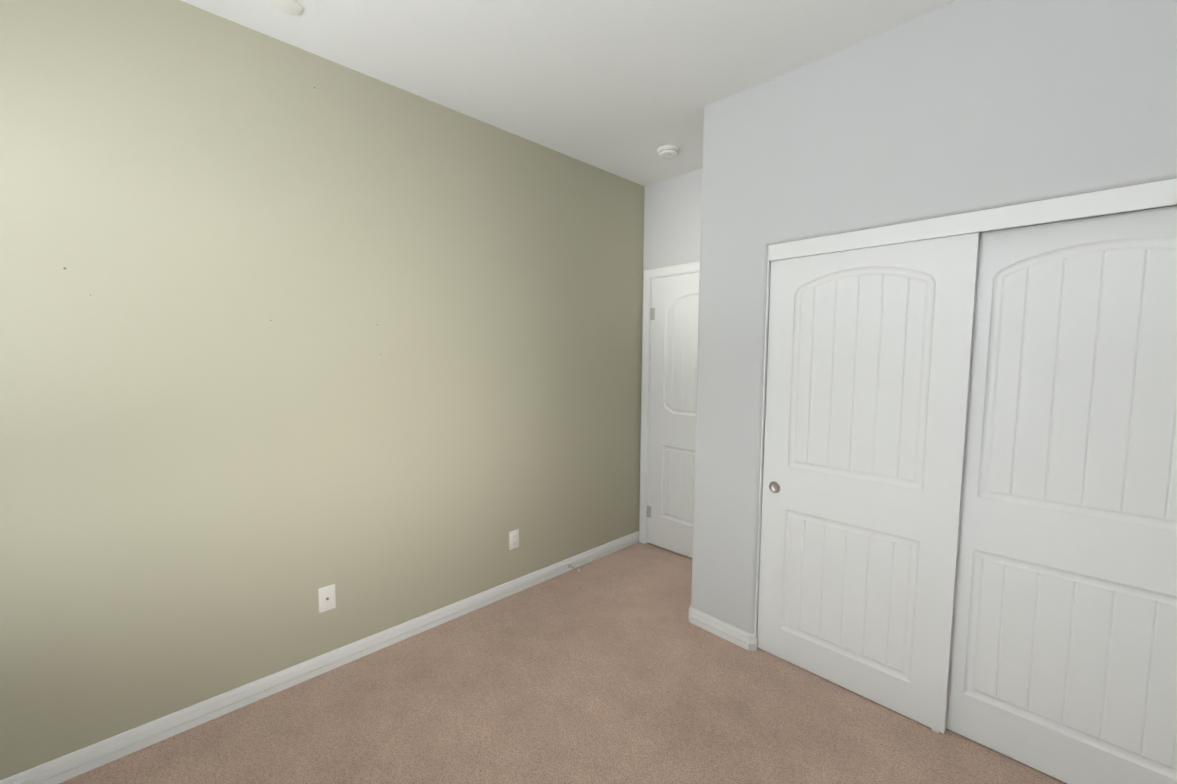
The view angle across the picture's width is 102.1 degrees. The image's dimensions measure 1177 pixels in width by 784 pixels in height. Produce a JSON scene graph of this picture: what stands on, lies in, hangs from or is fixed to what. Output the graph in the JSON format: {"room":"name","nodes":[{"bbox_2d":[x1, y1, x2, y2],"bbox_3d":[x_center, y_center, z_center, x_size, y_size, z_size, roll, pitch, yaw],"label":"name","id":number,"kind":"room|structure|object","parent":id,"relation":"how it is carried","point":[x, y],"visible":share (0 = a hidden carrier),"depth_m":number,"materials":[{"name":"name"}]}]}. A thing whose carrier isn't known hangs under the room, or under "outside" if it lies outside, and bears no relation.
{"room":"empty bedroom","nodes":[
{"label":"empty bedroom","id":0,"kind":"room"},
{"bbox_2d":[0,0,644,779],"bbox_3d":[-1.153,-0.084,2.262,4.498,2.758,0.115,-4,6,-44],"label":"wall","id":1,"kind":"structure","parent":0,"point":[212,478],"depth_m":1.97,"materials":[{"name":"beige paint"}]},
{"bbox_2d":[0,531,638,783],"bbox_3d":[-1.118,1.254,2.318,4.268,0.083,0.015,-4,6,-44],"label":"baseboard","id":2,"kind":"structure","parent":1,"relation":"attached to","point":[81,761],"depth_m":2.06,"materials":[{"name":"white paint"}]},
{"bbox_2d":[318,584,335,612],"bbox_3d":[-1.209,0.958,2.204,0.071,0.115,0.016,-4,6,-44],"label":"outlet plate","id":3,"kind":"object","parent":1,"relation":"attached to","point":[326,598],"visible":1,"depth_m":2.20,"materials":[{"name":"white plastic"}]},
{"bbox_2d":[509,529,518,549],"bbox_3d":[-0.459,0.913,2.941,0.071,0.115,0.007,-4,6,-44],"label":"electrical outlet plate","id":4,"kind":"object","parent":1,"relation":"attached to","point":[514,539],"visible":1,"depth_m":2.94,"materials":[{"name":"white plastic"}]},
{"bbox_2d":[59,542,1066,783],"bbox_3d":[0.369,1.408,1.663,5.698,0.100,3.276,-4,6,-44],"label":"floor","id":5,"kind":"structure","parent":0,"point":[617,667],"depth_m":1.95,"materials":[{"name":"brown carpet"}]},
{"bbox_2d":[180,0,957,185],"bbox_3d":[0.392,-1.442,1.445,5.698,0.100,3.276,-4,6,-44],"label":"ceiling","id":6,"kind":"structure","parent":0,"point":[626,89],"depth_m":2.01,"materials":[{"name":"white paint"}]},
{"bbox_2d":[271,0,301,14],"bbox_3d":[-1.110,-1.423,1.749,0.099,0.009,0.099,-4,6,-44],"label":"cover plate","id":7,"kind":"object","parent":6,"relation":"attached to","point":[292,7],"visible":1,"depth_m":1.75,"materials":[{"name":"white plastic"}]},
{"bbox_2d":[657,145,679,158],"bbox_3d":[0.497,-1.487,2.961,0.140,0.040,0.140,-4,6,-44],"label":"smoke detector","id":8,"kind":"object","parent":6,"relation":"attached to","point":[668,151],"visible":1,"depth_m":2.92,"materials":[{"name":"white plastic"}]},
{"bbox_2d":[639,168,701,529],"bbox_3d":[1.519,-0.093,2.664,0.115,2.758,3.046,-4,6,-44],"label":"wall","id":9,"kind":"structure","parent":0,"point":[672,221],"depth_m":3.44,"materials":[{"name":"grey paint"}]},
{"bbox_2d":[639,261,699,543],"bbox_3d":[0.772,0.157,3.435,0.132,2.130,0.897,-4,6,-44],"label":"door frame","id":10,"kind":"structure","parent":9,"relation":"attached to","point":[674,269],"depth_m":3.67,"materials":[{"name":"white paint"}]},
{"bbox_2d":[647,272,699,557],"bbox_3d":[0.727,0.187,3.400,0.097,2.050,0.768,-4,6,-44],"label":"hall door","id":11,"kind":"structure","parent":9,"relation":"in","point":[674,312],"depth_m":3.52,"materials":[{"name":"white paint"}]},
{"bbox_2d":[691,0,1176,633],"bbox_3d":[1.355,-0.032,1.852,0.115,2.758,2.110,-4,6,-44],"label":"wall","id":12,"kind":"structure","parent":0,"point":[961,106],"depth_m":1.87,"materials":[{"name":"grey paint"}]},
{"bbox_2d":[688,605,757,650],"bbox_3d":[0.930,1.236,2.760,0.682,0.083,0.404,-4,6,-44],"label":"baseboard","id":13,"kind":"structure","parent":12,"relation":"attached to","point":[728,632],"depth_m":2.50,"materials":[{"name":"white paint"}]},
{"bbox_2d":[754,261,769,633],"bbox_3d":[0.853,0.341,2.342,0.016,1.932,0.006,-4,6,-44],"label":"door frame","id":14,"kind":"structure","parent":12,"relation":"attached to","point":[762,440],"depth_m":2.33,"materials":[{"name":"white paint"}]},
{"bbox_2d":[757,232,979,733],"bbox_3d":[1.146,0.349,2.082,0.037,1.947,0.773,-4,6,-44],"label":"closet door","id":15,"kind":"structure","parent":12,"relation":"in","point":[868,371],"depth_m":2.02,"materials":[{"name":"white paint"}]},
{"bbox_2d":[768,178,1176,260],"bbox_3d":[1.381,-0.614,1.733,0.018,0.074,1.496,-4,6,-44],"label":"trim","id":16,"kind":"structure","parent":12,"relation":"attached to","point":[1157,194],"depth_m":1.67,"materials":[{"name":"white paint"}]},
{"bbox_2d":[946,206,1176,783],"bbox_3d":[1.661,0.397,1.602,0.013,1.934,0.773,-4,6,-44],"label":"closet door","id":17,"kind":"structure","parent":12,"relation":"in","point":[1063,663],"depth_m":1.61,"materials":[{"name":"white paint"}]},
{"bbox_2d":[980,205,1176,232],"bbox_3d":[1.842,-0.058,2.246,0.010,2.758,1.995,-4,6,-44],"label":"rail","id":18,"kind":"object","parent":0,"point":[1082,218],"depth_m":1.97,"materials":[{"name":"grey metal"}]}
]}

